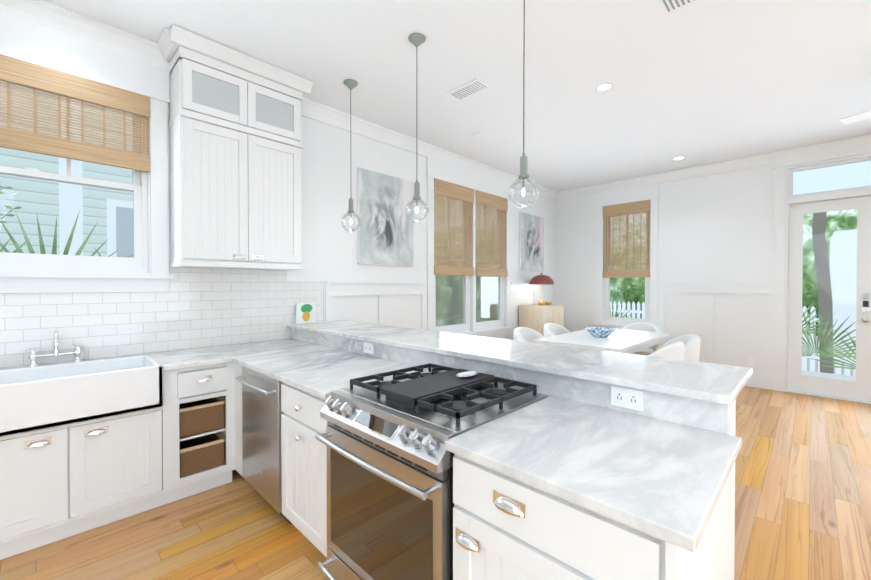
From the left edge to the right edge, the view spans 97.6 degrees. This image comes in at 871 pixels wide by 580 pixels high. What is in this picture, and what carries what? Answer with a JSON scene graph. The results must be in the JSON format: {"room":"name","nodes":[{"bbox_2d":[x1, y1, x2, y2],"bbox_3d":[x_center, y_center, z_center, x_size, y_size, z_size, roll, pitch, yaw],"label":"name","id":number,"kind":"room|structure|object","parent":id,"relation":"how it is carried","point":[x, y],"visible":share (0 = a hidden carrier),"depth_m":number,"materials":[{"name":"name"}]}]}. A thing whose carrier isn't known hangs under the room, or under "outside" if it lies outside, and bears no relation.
{"room":"kitchen","nodes":[
{"label":"kitchen","id":0,"kind":"room"},
{"bbox_2d":[3,104,555,367],"bbox_3d":[-1.079,-0.232,4.058,0.160,3.200,9.870,1,1,45],"label":"wall","id":1,"kind":"structure","parent":0,"point":[333,159],"depth_m":4.14,"materials":[{"name":"paint"}]},
{"bbox_2d":[0,13,173,292],"bbox_3d":[-2.600,-0.832,2.455,0.200,1.702,1.490,1,1,45],"label":"window","id":2,"kind":"structure","parent":1,"relation":"in","point":[138,262],"depth_m":2.67,"materials":[{"name":"paint"}]},
{"bbox_2d":[0,54,150,172],"bbox_3d":[-2.553,-1.150,2.404,0.034,0.555,1.218,1,1,45],"label":"blinds","id":3,"kind":"object","parent":2,"relation":"attached to","point":[24,74],"visible":0.98,"depth_m":2.53,"materials":[{"name":"brown wood"}]},
{"bbox_2d":[0,268,324,367],"bbox_3d":[-2.751,0.157,2.249,0.012,0.644,4.612,1,1,45],"label":"wall tile","id":4,"kind":"structure","parent":1,"relation":"attached to","point":[196,308],"depth_m":2.92,"materials":[{"name":"tile"}]},
{"bbox_2d":[157,24,312,270],"bbox_3d":[-1.582,-0.996,3.120,0.428,1.641,1.090,1,1,45],"label":"upper cabinet","id":5,"kind":"object","parent":1,"relation":"attached to","point":[236,145],"visible":0.92,"depth_m":2.95,"materials":[{"name":"paint"}]},
{"bbox_2d":[0,0,559,199],"bbox_3d":[-0.983,-1.761,3.947,0.107,0.135,9.550,1,1,45],"label":"crown molding","id":6,"kind":"structure","parent":1,"relation":"attached to","point":[48,15],"depth_m":2.84,"materials":[{"name":"paint"}]},
{"bbox_2d":[357,167,413,266],"bbox_3d":[-0.561,-0.811,4.433,0.034,1.050,0.800,1,1,45],"label":"painting","id":7,"kind":"object","parent":1,"relation":"attached to","point":[385,233],"visible":0.93,"depth_m":4.38,"materials":[{"name":"paint"}]},
{"bbox_2d":[325,281,556,339],"bbox_3d":[0.616,0.620,5.639,0.038,1.462,4.928,1,1,45],"label":"trim","id":8,"kind":"structure","parent":1,"relation":"attached to","point":[381,290],"depth_m":4.43,"materials":[{"name":"paint"}]},
{"bbox_2d":[426,157,512,337],"bbox_3d":[0.524,-0.488,5.620,0.200,2.462,1.940,1,1,45],"label":"double window","id":9,"kind":"structure","parent":1,"relation":"in","point":[451,303],"depth_m":5.41,"materials":[{"name":"paint"}]},
{"bbox_2d":[434,178,473,275],"bbox_3d":[0.270,-0.833,5.264,0.034,1.255,0.808,1,1,45],"label":"window blind","id":10,"kind":"object","parent":9,"relation":"attached to","point":[455,192],"visible":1,"depth_m":5.24,"materials":[{"name":"brown wood"}]},
{"bbox_2d":[475,190,507,276],"bbox_3d":[0.874,-0.840,5.875,0.034,1.255,0.808,1,1,45],"label":"window blind","id":11,"kind":"object","parent":9,"relation":"attached to","point":[484,200],"visible":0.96,"depth_m":5.85,"materials":[{"name":"brown wood"}]},
{"bbox_2d":[475,192,503,329],"bbox_3d":[0.798,-0.433,5.955,0.100,2.056,0.786,1,1,45],"label":"window","id":12,"kind":"structure","parent":1,"relation":"in","point":[489,301],"depth_m":5.98,"materials":[{"name":"paint"}]},
{"bbox_2d":[519,212,543,271],"bbox_3d":[1.703,-0.827,6.723,0.034,0.990,0.780,1,1,45],"label":"painting","id":13,"kind":"object","parent":1,"relation":"attached to","point":[531,242],"visible":1,"depth_m":6.67,"materials":[{"name":"paint"}]},
{"bbox_2d":[0,386,870,579],"bbox_3d":[1.254,1.454,1.772,6.720,0.120,9.870,1,1,45],"label":"floor","id":14,"kind":"structure","parent":0,"point":[802,486],"depth_m":2.24,"materials":[{"name":"brown wood"}]},
{"bbox_2d":[0,421,87,559],"bbox_3d":[-2.409,1.065,2.171,0.618,0.650,0.580,1,1,45],"label":"base cabinet","id":15,"kind":"object","parent":14,"relation":"on","point":[61,482],"depth_m":2.05,"materials":[{"name":"paint"}]},
{"bbox_2d":[88,398,167,529],"bbox_3d":[-2.124,1.062,2.459,0.618,0.650,0.499,1,1,45],"label":"base cabinet","id":16,"kind":"object","parent":14,"relation":"on","point":[128,453],"depth_m":2.30,"materials":[{"name":"paint"}]},
{"bbox_2d":[163,362,234,405],"bbox_3d":[-1.781,0.614,2.787,0.638,0.218,0.331,1,1,45],"label":"drawer","id":17,"kind":"object","parent":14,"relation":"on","point":[191,384],"depth_m":2.54,"materials":[{"name":"paint"}]},
{"bbox_2d":[0,345,231,370],"bbox_3d":[-2.637,0.444,1.904,0.660,0.140,4.276,1,1,45],"label":"countertop","id":18,"kind":"structure","parent":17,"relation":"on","point":[195,357],"depth_m":2.68,"materials":[{"name":"white stone"}]},
{"bbox_2d":[25,330,83,366],"bbox_3d":[-2.405,0.365,2.416,0.216,0.223,0.273,1,1,45],"label":"bridge faucet","id":19,"kind":"object","parent":18,"relation":"on","point":[33,355],"visible":1,"depth_m":2.43,"materials":[{"name":"silver metal"}]},
{"bbox_2d":[0,355,162,436],"bbox_3d":[-2.223,0.605,2.239,0.533,0.259,0.938,1,1,45],"label":"farmhouse sink","id":20,"kind":"object","parent":18,"relation":"in","point":[41,397],"visible":0.96,"depth_m":2.17,"materials":[{"name":"white ceramic"}]},
{"bbox_2d":[179,396,224,438],"bbox_3d":[-1.771,0.881,2.779,0.522,0.195,0.324,1,1,45],"label":"wicker basket","id":21,"kind":"object","parent":17,"relation":"in","point":[205,415],"depth_m":2.62,"materials":[{"name":"brown wicker"}]},
{"bbox_2d":[179,432,225,477],"bbox_3d":[-1.771,1.151,2.782,0.522,0.195,0.324,1,1,45],"label":"wicker basket","id":22,"kind":"object","parent":17,"relation":"in","point":[202,453],"depth_m":2.63,"materials":[{"name":"brown wicker"}]},
{"bbox_2d":[235,366,291,523],"bbox_3d":[-0.892,0.946,2.617,0.600,0.878,0.757,1,1,45],"label":"dishwasher","id":23,"kind":"object","parent":14,"relation":"on","point":[262,412],"visible":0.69,"depth_m":2.35,"materials":[{"name":"silver metal"}]},
{"bbox_2d":[281,383,328,556],"bbox_3d":[-0.452,0.950,2.240,0.536,0.878,0.695,1,1,45],"label":"base cabinet","id":24,"kind":"object","parent":14,"relation":"on","point":[303,457],"depth_m":1.98,"materials":[{"name":"paint"}]},
{"bbox_2d":[315,363,547,579],"bbox_3d":[-0.029,0.904,1.734,0.758,0.982,0.766,1,1,45],"label":"gas range","id":25,"kind":"object","parent":14,"relation":"on","point":[390,504],"visible":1,"depth_m":1.51,"materials":[{"name":"silver metal"}]},
{"bbox_2d":[514,327,543,341],"bbox_3d":[1.311,0.932,5.049,0.534,0.850,0.607,1,1,45],"label":"chair","id":26,"kind":"object","parent":14,"relation":"on","point":[525,334],"visible":0.15,"depth_m":5.21,"materials":[{"name":"white plastic"}]},
{"bbox_2d":[518,304,563,335],"bbox_3d":[1.825,0.800,6.550,0.434,1.080,0.776,1,1,45],"label":"sideboard","id":27,"kind":"object","parent":14,"relation":"on","point":[537,317],"visible":0.31,"depth_m":6.30,"materials":[{"name":"brown wood"}]},
{"bbox_2d":[529,273,553,304],"bbox_3d":[1.806,-0.018,6.489,0.420,0.556,0.420,1,1,45],"label":"table lamp","id":28,"kind":"object","parent":27,"relation":"on","point":[541,279],"visible":1,"depth_m":6.37,"materials":[{"name":"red metal"}]},
{"bbox_2d":[544,323,569,336],"bbox_3d":[1.874,0.926,5.617,0.534,0.850,0.607,1,1,45],"label":"chair","id":29,"kind":"object","parent":14,"relation":"on","point":[551,329],"visible":0.21,"depth_m":5.77,"materials":[{"name":"white plastic"}]},
{"bbox_2d":[453,435,734,579],"bbox_3d":[0.529,0.961,1.284,0.645,0.878,0.719,1,1,45],"label":"base cabinet","id":30,"kind":"object","parent":14,"relation":"on","point":[505,527],"depth_m":1.05,"materials":[{"name":"paint"}]},
{"bbox_2d":[232,328,741,552],"bbox_3d":[-0.373,0.441,2.154,3.228,0.140,0.736,1,1,45],"label":"countertop","id":31,"kind":"structure","parent":30,"relation":"on","point":[660,466],"depth_m":1.27,"materials":[{"name":"white stone"}]},
{"bbox_2d":[363,342,373,353],"bbox_3d":[-0.484,0.417,2.747,0.120,0.077,0.008,1,1,45],"label":"outlet","id":32,"kind":"object","parent":31,"relation":"attached to","point":[368,347],"depth_m":2.74,"materials":[{"name":"plastic"}]},
{"bbox_2d":[286,320,752,404],"bbox_3d":[-0.003,0.349,2.650,3.355,0.030,0.620,1,1,45],"label":"bar","id":33,"kind":"object","parent":31,"relation":"on","point":[716,383],"visible":1,"depth_m":1.86,"materials":[{"name":"white stone"}]},
{"bbox_2d":[295,302,315,323],"bbox_3d":[-1.265,0.223,3.721,0.044,0.201,0.200,1,1,45],"label":"art","id":34,"kind":"object","parent":33,"relation":"on","point":[305,312],"visible":0.96,"depth_m":3.71,"materials":[{"name":"paper"}]},
{"bbox_2d":[611,386,642,410],"bbox_3d":[0.761,0.431,1.517,0.120,0.077,0.008,1,1,45],"label":"outlet","id":35,"kind":"object","parent":31,"relation":"attached to","point":[626,398],"depth_m":1.51,"materials":[{"name":"plastic"}]},
{"bbox_2d":[534,329,669,353],"bbox_3d":[2.208,0.976,4.936,1.000,0.765,1.900,1,1,45],"label":"dining table","id":36,"kind":"object","parent":14,"relation":"on","point":[625,341],"visible":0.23,"depth_m":4.60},
{"bbox_2d":[585,327,615,336],"bbox_3d":[2.102,0.541,4.867,0.380,0.104,0.380,1,1,45],"label":"bowl","id":37,"kind":"object","parent":36,"relation":"on","point":[600,331],"visible":1,"depth_m":4.78,"materials":[{"name":"ceramic"}]},
{"bbox_2d":[622,322,660,355],"bbox_3d":[3.050,0.925,5.716,0.607,0.850,0.534,1,1,45],"label":"chair","id":38,"kind":"object","parent":14,"relation":"on","point":[642,326],"visible":0.19,"depth_m":5.77,"materials":[{"name":"white plastic"}]},
{"bbox_2d":[648,341,684,359],"bbox_3d":[2.296,0.944,4.005,0.534,0.850,0.607,1,1,45],"label":"chair","id":39,"kind":"object","parent":14,"relation":"on","point":[675,350],"visible":0.25,"depth_m":3.75,"materials":[{"name":"white plastic"}]},
{"bbox_2d":[658,334,700,361],"bbox_3d":[2.766,0.939,4.452,0.534,0.850,0.607,0,1,16],"label":"chair","id":40,"kind":"object","parent":14,"relation":"on","point":[691,342],"visible":0.31,"depth_m":4.22,"materials":[{"name":"white plastic"}]},
{"bbox_2d":[43,0,870,191],"bbox_3d":[1.254,-1.865,1.734,6.720,0.120,9.870,1,1,45],"label":"ceiling","id":41,"kind":"structure","parent":0,"point":[701,82],"depth_m":3.13,"materials":[{"name":"paint"}]},
{"bbox_2d":[341,79,360,231],"bbox_3d":[-0.746,-1.168,3.360,0.170,1.309,0.170,1,1,45],"label":"pendant light","id":42,"kind":"object","parent":41,"relation":"hanging from","point":[350,84],"visible":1,"depth_m":3.35,"materials":[{"name":"clear glass"}]},
{"bbox_2d":[405,33,428,222],"bbox_3d":[-0.134,-1.153,2.756,0.170,1.326,0.170,1,1,45],"label":"pendant light","id":43,"kind":"object","parent":41,"relation":"hanging from","point":[416,39],"visible":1,"depth_m":2.75,"materials":[{"name":"clear glass"}]},
{"bbox_2d":[446,78,490,100],"bbox_3d":[0.300,-1.820,3.472,0.360,0.009,0.200,1,1,45],"label":"ceiling vent","id":44,"kind":"object","parent":41,"relation":"in","point":[470,89],"visible":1,"depth_m":3.45,"materials":[{"name":"metal"}]},
{"bbox_2d":[473,131,488,137],"bbox_3d":[0.534,-1.832,4.506,0.189,0.008,0.189,0,1,21],"label":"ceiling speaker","id":45,"kind":"object","parent":41,"relation":"attached to","point":[481,134],"depth_m":4.48,"materials":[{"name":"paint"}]},
{"bbox_2d":[508,0,538,207],"bbox_3d":[0.495,-1.134,2.134,0.170,1.349,0.170,1,1,45],"label":"pendant light","id":46,"kind":"object","parent":41,"relation":"hanging from","point":[523,177],"visible":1,"depth_m":2.13,"materials":[{"name":"clear glass"}]},
{"bbox_2d":[595,83,612,91],"bbox_3d":[1.516,-1.821,3.423,0.149,0.006,0.149,1,1,39],"label":"recessed light","id":47,"kind":"object","parent":41,"relation":"in","point":[602,87],"depth_m":3.42,"materials":[{"name":"paint"}]},
{"bbox_2d":[657,0,699,15],"bbox_3d":[1.572,-1.807,2.313,0.360,0.009,0.200,1,1,45],"label":"ceiling vent","id":48,"kind":"object","parent":41,"relation":"in","point":[668,7],"visible":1,"depth_m":2.41,"materials":[{"name":"metal"}]},
{"bbox_2d":[673,156,684,159],"bbox_3d":[3.407,-1.843,5.336,0.149,0.006,0.149,0,1,21],"label":"recessed light","id":49,"kind":"object","parent":41,"relation":"in","point":[681,157],"depth_m":5.34,"materials":[{"name":"paint"}]},
{"bbox_2d":[839,110,870,124],"bbox_3d":[4.019,-1.637,2.898,1.292,0.360,1.229,1,1,45],"label":"ceiling fan","id":50,"kind":"object","parent":41,"relation":"hanging from","point":[856,117],"visible":1,"depth_m":3.37,"materials":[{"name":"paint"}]},
{"bbox_2d":[556,164,773,372],"bbox_3d":[4.667,-0.244,5.205,6.400,3.200,0.160,1,1,45],"label":"wall","id":51,"kind":"structure","parent":0,"point":[717,227],"depth_m":5.71,"materials":[{"name":"paint"}]},
{"bbox_2d":[594,182,659,328],"bbox_3d":[3.273,-0.498,6.524,1.030,2.462,0.200,1,1,45],"label":"window","id":52,"kind":"structure","parent":51,"relation":"in","point":[613,320],"depth_m":6.50,"materials":[{"name":"paint"}]},
{"bbox_2d":[602,200,649,277],"bbox_3d":[3.226,-0.841,6.472,0.758,1.265,0.034,1,1,45],"label":"window blind","id":53,"kind":"object","parent":52,"relation":"attached to","point":[624,210],"visible":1,"depth_m":6.46,"materials":[{"name":"brown wood"}]},
{"bbox_2d":[556,282,772,389],"bbox_3d":[4.596,0.625,5.143,6.396,1.462,0.038,1,1,45],"label":"trim","id":54,"kind":"structure","parent":51,"relation":"attached to","point":[763,380],"depth_m":5.64,"materials":[{"name":"paint"}]},
{"bbox_2d":[560,134,870,199],"bbox_3d":[4.569,-1.774,5.096,6.150,0.135,0.105,1,1,45],"label":"crown molding","id":55,"kind":"structure","parent":51,"relation":"attached to","point":[863,141],"depth_m":5.43,"materials":[{"name":"paint"}]},
{"bbox_2d":[772,147,870,403],"bbox_3d":[5.272,-0.172,4.581,1.860,3.070,0.198,1,1,45],"label":"door frame","id":56,"kind":"structure","parent":51,"relation":"attached to","point":[784,197],"depth_m":5.08,"materials":[{"name":"paint"}]},
{"bbox_2d":[787,196,870,400],"bbox_3d":[4.985,0.102,4.833,0.753,2.476,0.128,1,1,45],"label":"door","id":57,"kind":"structure","parent":51,"relation":"in","point":[859,388],"depth_m":4.82,"materials":[{"name":"paint"}]},
{"bbox_2d":[793,160,870,381],"bbox_3d":[6.138,-0.094,5.202,4.700,3.100,1.898,1,1,45],"label":"porch","id":58,"kind":"object","parent":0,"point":[835,179],"depth_m":5.56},
{"label":"outside","id":59,"kind":"structure","parent":0,"visible":0},
{"bbox_2d":[807,335,853,375],"bbox_3d":[4.479,1.706,9.590,60.000,0.100,60.000,1,1,45],"label":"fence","id":60,"kind":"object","parent":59,"point":[816,367],"depth_m":8.43,"materials":[{"name":"white wood"}]},
{"bbox_2d":[0,81,133,257],"bbox_3d":[-6.617,-1.963,4.627,3.135,7.350,9.400,1,1,45],"label":"neighbor house","id":61,"kind":"structure","parent":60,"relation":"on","point":[75,207],"depth_m":4.60,"materials":[{"name":"wood"}]},
{"bbox_2d":[610,301,855,375],"bbox_3d":[7.267,0.991,7.423,11.000,1.380,0.050,1,1,45],"label":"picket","id":62,"kind":"object","parent":60,"relation":"on","point":[840,320],"depth_m":7.35,"materials":[{"name":"white wood"}]},
{"bbox_2d":[610,209,857,335],"bbox_3d":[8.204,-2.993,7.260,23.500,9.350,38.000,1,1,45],"label":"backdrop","id":63,"kind":"object","parent":60,"relation":"on","point":[638,293],"depth_m":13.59,"materials":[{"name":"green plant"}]},
{"bbox_2d":[812,212,833,373],"bbox_3d":[7.282,-0.742,7.156,0.261,4.857,0.326,0,1,24],"label":"trunk","id":64,"kind":"object","parent":60,"relation":"on","point":[825,292],"depth_m":7.03,"materials":[{"name":"grey plant"}]},
{"bbox_2d":[0,186,855,368],"bbox_3d":[1.409,0.113,4.388,6.717,2.214,10.547,1,1,45],"label":"fronds","id":65,"kind":"object","parent":64,"relation":"attached to","point":[78,252],"depth_m":5.91,"materials":[{"name":"green plant"}]},
{"bbox_2d":[830,229,856,358],"bbox_3d":[10.089,0.122,10.340,5.100,3.050,3.020,1,1,45],"label":"house","id":66,"kind":"structure","parent":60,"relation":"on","point":[849,271],"depth_m":8.84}
]}

